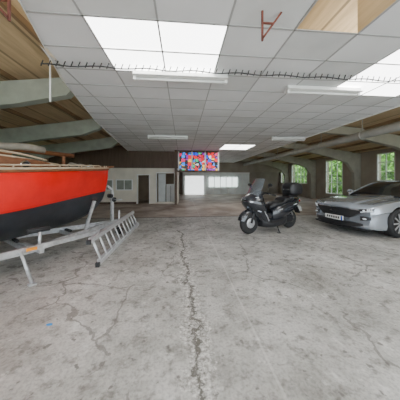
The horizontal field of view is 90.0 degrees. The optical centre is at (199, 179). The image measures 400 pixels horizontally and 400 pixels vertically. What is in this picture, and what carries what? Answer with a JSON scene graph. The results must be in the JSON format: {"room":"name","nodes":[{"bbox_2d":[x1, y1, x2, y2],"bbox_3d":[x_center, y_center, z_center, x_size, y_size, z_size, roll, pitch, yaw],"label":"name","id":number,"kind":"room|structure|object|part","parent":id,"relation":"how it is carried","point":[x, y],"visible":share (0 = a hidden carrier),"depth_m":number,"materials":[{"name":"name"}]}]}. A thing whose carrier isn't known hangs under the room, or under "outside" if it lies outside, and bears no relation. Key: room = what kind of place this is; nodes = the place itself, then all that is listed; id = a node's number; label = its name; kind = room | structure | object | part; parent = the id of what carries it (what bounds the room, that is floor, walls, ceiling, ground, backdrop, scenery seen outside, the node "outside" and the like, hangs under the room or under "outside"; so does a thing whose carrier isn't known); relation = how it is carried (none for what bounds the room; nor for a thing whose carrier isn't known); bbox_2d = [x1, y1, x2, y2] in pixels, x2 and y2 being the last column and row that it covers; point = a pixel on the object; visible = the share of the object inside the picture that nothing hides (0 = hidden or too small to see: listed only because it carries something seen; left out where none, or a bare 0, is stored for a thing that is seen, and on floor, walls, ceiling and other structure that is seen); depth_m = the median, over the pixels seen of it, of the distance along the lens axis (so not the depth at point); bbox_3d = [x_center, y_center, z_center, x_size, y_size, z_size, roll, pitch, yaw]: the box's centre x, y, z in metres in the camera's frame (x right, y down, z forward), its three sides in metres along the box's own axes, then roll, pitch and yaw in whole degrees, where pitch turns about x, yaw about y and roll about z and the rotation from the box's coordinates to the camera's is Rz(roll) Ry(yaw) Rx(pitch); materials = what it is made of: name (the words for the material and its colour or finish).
{"room":"parking garage","nodes":[
{"label":"parking garage","id":0,"kind":"room"},
{"bbox_2d":[49,146,178,201],"bbox_3d":[-5.022,-0.525,12.937,7.250,3.850,2.750,0,0,-5],"label":"wall","id":1,"kind":"structure","parent":0,"point":[117,156],"depth_m":11.66,"materials":[{"name":"paint"}]},
{"bbox_2d":[158,174,165,201],"bbox_3d":[-2.370,0.500,12.466,0.450,1.800,0.050,0,0,-5],"label":"door","id":2,"kind":"structure","parent":1,"relation":"in","point":[161,177],"depth_m":12.44,"materials":[{"name":"grey metal"}]},
{"bbox_2d":[18,0,399,162],"bbox_3d":[-0.278,-1.935,8.508,8.930,0.530,23.000,0,0,-5],"label":"trim","id":3,"kind":"structure","parent":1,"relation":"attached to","point":[368,10],"depth_m":2.25,"materials":[{"name":"white paint"}]},
{"bbox_2d":[101,168,177,203],"bbox_3d":[-4.911,0.350,11.676,7.250,2.100,0.120,0,0,-5],"label":"wall","id":4,"kind":"structure","parent":0,"point":[113,173],"depth_m":11.70,"materials":[{"name":"white paint"}]},
{"bbox_2d":[106,179,112,189],"bbox_3d":[-5.426,0.285,11.531,0.800,0.630,0.060,0,0,-5],"label":"window","id":5,"kind":"structure","parent":4,"relation":"in","point":[109,181],"depth_m":11.56,"materials":[{"name":"white paint"}]},
{"bbox_2d":[100,202,135,203],"bbox_3d":[-6.125,1.340,11.490,4.800,0.120,0.020,0,0,-5],"label":"baseboard","id":6,"kind":"structure","parent":4,"relation":"attached to","point":[100,202],"depth_m":11.61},
{"bbox_2d":[116,179,132,189],"bbox_3d":[-4.404,0.285,11.620,0.950,0.630,0.060,0,0,-5],"label":"window","id":7,"kind":"structure","parent":4,"relation":"in","point":[121,184],"depth_m":11.63,"materials":[{"name":"white paint"}]},
{"bbox_2d":[137,174,149,203],"bbox_3d":[-3.309,0.535,11.716,0.750,1.730,0.060,0,0,-5],"label":"trim","id":8,"kind":"structure","parent":4,"relation":"attached to","point":[137,174],"depth_m":11.69,"materials":[{"name":"white paint"}]},
{"bbox_2d":[156,172,174,201],"bbox_3d":[-2.039,0.425,11.827,1.100,1.750,0.060,0,0,-5],"label":"trim","id":9,"kind":"structure","parent":4,"relation":"attached to","point":[156,172],"depth_m":11.80,"materials":[{"name":"white paint"}]},
{"bbox_2d":[0,193,399,399],"bbox_3d":[0.491,1.450,8.726,18.100,0.100,23.300,0,0,-5],"label":"floor","id":10,"kind":"structure","parent":0,"point":[190,305],"depth_m":2.10,"materials":[{"name":"concrete"}]},
{"bbox_2d":[0,77,73,108],"bbox_3d":[-5.155,-0.310,3.765,5.346,3.420,0.180,0,0,-5],"label":"frame","id":11,"kind":"object","parent":10,"relation":"on","point":[13,93],"visible":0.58,"depth_m":3.85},
{"bbox_2d":[0,119,101,142],"bbox_3d":[-5.600,-0.310,6.336,4.907,3.420,0.180,0,0,-5],"label":"frame","id":12,"kind":"object","parent":10,"relation":"on","point":[35,133],"visible":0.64,"depth_m":6.33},
{"bbox_2d":[0,185,122,286],"bbox_3d":[-3.625,0.765,2.964,2.800,1.270,5.750,0,0,33],"label":"trailer","id":13,"kind":"object","parent":10,"relation":"on","point":[90,229],"visible":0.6,"depth_m":3.55,"materials":[{"name":"metal"}]},
{"bbox_2d":[0,142,113,240],"bbox_3d":[-3.788,0.163,2.719,2.242,1.735,5.770,0,0,33],"label":"sailboat","id":14,"kind":"object","parent":13,"relation":"on","point":[34,193],"visible":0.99,"depth_m":3.40,"materials":[{"name":"red wood"}]},
{"bbox_2d":[12,137,117,159],"bbox_3d":[-5.974,-0.310,8.913,4.611,3.420,0.180,0,0,-5],"label":"frame","id":15,"kind":"object","parent":10,"relation":"on","point":[109,142],"visible":0.46,"depth_m":8.87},
{"bbox_2d":[86,211,138,267],"bbox_3d":[-1.869,1.183,4.755,0.234,0.435,3.140,0,0,-5],"label":"ladder","id":16,"kind":"object","parent":10,"relation":"on","point":[103,257],"visible":1,"depth_m":4.00,"materials":[{"name":"grey metal"}]},
{"bbox_2d":[166,184,173,201],"bbox_3d":[-1.831,0.830,12.613,0.590,1.140,0.390,0,0,-5],"label":"base cabinet","id":17,"kind":"object","parent":10,"relation":"on","point":[169,187],"visible":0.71,"depth_m":12.43,"materials":[{"name":"white paint"}]},
{"bbox_2d":[175,150,176,204],"bbox_3d":[-1.381,-0.150,11.423,0.140,3.100,0.160,0,0,-5],"label":"timber post","id":18,"kind":"object","parent":10,"relation":"on","point":[175,150],"visible":0.93,"depth_m":11.34,"materials":[{"name":"wood"}]},
{"bbox_2d":[240,158,288,182],"bbox_3d":[5.859,-0.350,18.682,5.030,3.500,0.200,0,0,-5],"label":"frame","id":19,"kind":"object","parent":10,"relation":"on","point":[284,168],"visible":0.58,"depth_m":18.73,"materials":[{"name":"concrete"}]},
{"bbox_2d":[238,178,302,233],"bbox_3d":[1.987,0.680,5.564,2.279,1.440,0.910,0,0,-27],"label":"motor scooter","id":20,"kind":"object","parent":10,"relation":"on","point":[278,212],"visible":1,"depth_m":5.30,"materials":[{"name":"metal"}]},
{"bbox_2d":[255,153,315,198],"bbox_3d":[6.190,-0.350,14.896,5.030,3.500,0.200,0,0,-5],"label":"frame","id":21,"kind":"object","parent":10,"relation":"on","point":[309,165],"visible":0.71,"depth_m":14.97,"materials":[{"name":"concrete"}]},
{"bbox_2d":[279,143,360,189],"bbox_3d":[6.521,-0.350,11.111,5.030,3.500,0.200,0,0,-5],"label":"frame","id":22,"kind":"object","parent":10,"relation":"on","point":[352,161],"visible":0.6,"depth_m":11.16,"materials":[{"name":"concrete"}]},
{"bbox_2d":[315,180,399,237],"bbox_3d":[5.986,0.706,6.105,4.838,1.389,2.220,0,0,-15],"label":"car","id":23,"kind":"object","parent":10,"relation":"on","point":[375,206],"visible":1,"depth_m":5.21,"materials":[{"name":"silver metal"}]},
{"bbox_3d":[5.695,0.630,6.027,3.682,1.199,2.220,0,0,-15],"label":"trim","id":24,"kind":"part","parent":23,"relation":"part of","materials":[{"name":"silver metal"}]},
{"bbox_2d":[321,126,399,150],"bbox_3d":[6.818,-0.350,7.724,5.030,3.500,0.200,0,0,-5],"label":"frame","id":25,"kind":"object","parent":10,"relation":"on","point":[389,140],"visible":0.55,"depth_m":7.63,"materials":[{"name":"concrete"}]},
{"bbox_2d":[0,0,399,163],"bbox_3d":[0.491,-2.160,8.726,18.100,1.420,23.300,0,0,-5],"label":"roof","id":26,"kind":"structure","parent":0,"point":[21,53],"depth_m":3.95,"materials":[{"name":"brown wood"}]},
{"bbox_2d":[243,119,399,165],"bbox_3d":[5.258,-1.730,8.742,0.300,0.761,21.500,0,0,-5],"label":"air duct","id":27,"kind":"object","parent":26,"relation":"hanging from","point":[393,127],"visible":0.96,"depth_m":7.47,"materials":[{"name":"metal"}]},
{"bbox_2d":[20,0,399,162],"bbox_3d":[-0.282,-1.702,8.488,8.883,0.016,23.040,0,0,-5],"label":"ceiling","id":28,"kind":"structure","parent":0,"point":[243,115],"depth_m":2.94,"materials":[{"name":"tile"}]},
{"bbox_2d":[0,0,10,21],"bbox_3d":[-1.803,-1.553,1.750,0.266,0.306,0.018,0,0,-5],"label":"bracket","id":29,"kind":"object","parent":28,"relation":"hanging from","point":[8,15],"visible":1,"depth_m":1.75,"materials":[{"name":"red metal"}]},
{"bbox_2d":[49,59,50,101],"bbox_3d":[-2.330,-1.585,3.109,0.023,0.730,0.024,0,0,-5],"label":"hanging rod","id":30,"kind":"object","parent":28,"relation":"hanging from","point":[49,59],"visible":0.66,"depth_m":3.10,"materials":[{"name":"white paint"}]},
{"bbox_2d":[148,135,187,139],"bbox_3d":[-1.219,-1.625,7.623,1.500,0.130,0.200,0,0,-5],"label":"fluorescent light","id":31,"kind":"object","parent":28,"relation":"attached to","point":[149,136],"visible":1,"depth_m":7.58,"materials":[{"name":"white paint"}]},
{"bbox_2d":[132,70,227,84],"bbox_3d":[-0.299,-1.625,3.186,1.480,0.130,0.200,0,0,-5],"label":"fluorescent light","id":32,"kind":"object","parent":28,"relation":"attached to","point":[137,74],"visible":0.99,"depth_m":3.14,"materials":[{"name":"white paint"}]},
{"bbox_2d":[177,150,218,171],"bbox_3d":[-0.098,-1.075,11.535,2.415,1.230,0.100,0,0,-5],"label":"painting","id":33,"kind":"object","parent":28,"relation":"hanging from","point":[188,160],"depth_m":11.52,"materials":[{"name":"multicoloured paint"}]},
{"bbox_2d":[261,10,281,41],"bbox_3d":[0.726,-1.553,2.021,0.216,0.305,0.018,0,0,-5],"label":"bracket","id":34,"kind":"object","parent":28,"relation":"hanging from","point":[263,35],"visible":1,"depth_m":2.01,"materials":[{"name":"red metal"}]},
{"bbox_2d":[271,137,304,140],"bbox_3d":[3.497,-1.625,7.935,1.350,0.130,0.200,0,0,-5],"label":"fluorescent light","id":35,"kind":"object","parent":28,"relation":"attached to","point":[272,138],"visible":1,"depth_m":7.91,"materials":[{"name":"white paint"}]},
{"bbox_2d":[284,85,362,96],"bbox_3d":[2.260,-1.625,3.661,1.400,0.130,0.200,0,0,-5],"label":"fluorescent light","id":36,"kind":"object","parent":28,"relation":"attached to","point":[298,89],"visible":1,"depth_m":3.62,"materials":[{"name":"white paint"}]},
{"bbox_2d":[40,60,399,81],"bbox_3d":[1.676,-1.660,3.178,7.908,0.085,0.018,0,0,-5],"label":"cable","id":37,"kind":"object","parent":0,"point":[41,63],"depth_m":3.05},
{"bbox_2d":[179,161,281,194],"bbox_3d":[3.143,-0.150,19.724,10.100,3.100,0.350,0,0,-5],"label":"wall","id":38,"kind":"structure","parent":0,"point":[238,170],"depth_m":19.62,"materials":[{"name":"white paint"}]},
{"bbox_2d":[184,174,204,194],"bbox_3d":[-0.527,0.410,19.222,1.940,1.980,0.090,0,0,-5],"label":"door","id":39,"kind":"structure","parent":38,"relation":"in","point":[188,184],"depth_m":19.22,"materials":[{"name":"white"}]},
{"bbox_2d":[208,177,237,186],"bbox_3d":[2.260,0.200,19.486,2.960,1.000,0.050,0,0,-5],"label":"window","id":40,"kind":"structure","parent":38,"relation":"in","point":[212,181],"depth_m":19.49,"materials":[{"name":"white glass"}]},
{"bbox_2d":[279,148,399,198],"bbox_3d":[9.346,-0.090,9.350,0.250,2.980,23.000,0,0,-5],"label":"wall","id":41,"kind":"structure","parent":0,"point":[368,159],"depth_m":12.24,"materials":[{"name":"grey paint"}]},
{"bbox_2d":[292,164,306,183],"bbox_3d":[8.568,-0.550,17.262,0.080,1.700,2.300,0,0,-5],"label":"window","id":42,"kind":"structure","parent":41,"relation":"in","point":[297,170],"depth_m":17.49,"materials":[{"name":"white paint"}]},
{"bbox_2d":[326,160,342,194],"bbox_3d":[8.917,-0.200,13.278,0.080,2.300,1.500,0,0,-5],"label":"window","id":43,"kind":"structure","parent":41,"relation":"in","point":[331,171],"depth_m":13.49,"materials":[{"name":"white paint"}]},
{"bbox_2d":[377,151,394,180],"bbox_3d":[9.213,-0.650,9.891,0.080,1.400,0.900,0,0,-5],"label":"window","id":44,"kind":"structure","parent":41,"relation":"in","point":[378,162],"depth_m":9.87,"materials":[{"name":"white paint"}]},
{"label":"outside","id":45,"kind":"structure","parent":0,"visible":0},
{"bbox_3d":[4.109,1.610,10.398,90.000,0.180,80.000,0,0,-5],"label":"ground","id":46,"kind":"structure","parent":45,"visible":0},
{"bbox_2d":[283,165,305,182],"bbox_3d":[12.401,-0.527,26.704,4.750,4.560,6.187,0,0,-5],"label":"tree","id":47,"kind":"object","parent":46,"relation":"on","point":[295,165],"visible":0.04,"depth_m":24.85,"materials":[{"name":"green plant"}]},
{"bbox_2d":[295,162,340,193],"bbox_3d":[13.028,-0.525,21.736,4.753,4.531,6.125,0,0,-5],"label":"tree","id":48,"kind":"object","parent":46,"relation":"on","point":[303,176],"visible":0.1,"depth_m":21.85,"materials":[{"name":"green plant"}]},
{"bbox_2d":[329,156,391,193],"bbox_3d":[13.169,-0.528,17.029,4.691,4.552,6.105,0,0,-5],"label":"tree","id":49,"kind":"object","parent":46,"relation":"on","point":[334,163],"visible":0.13,"depth_m":17.03,"materials":[{"name":"green plant"}]},
{"bbox_2d":[381,153,393,179],"bbox_3d":[13.860,-0.504,12.435,4.712,4.527,6.057,0,0,-5],"label":"tree","id":50,"kind":"object","parent":46,"relation":"on","point":[390,165],"visible":0.2,"depth_m":12.91,"materials":[{"name":"green plant"}]}
]}

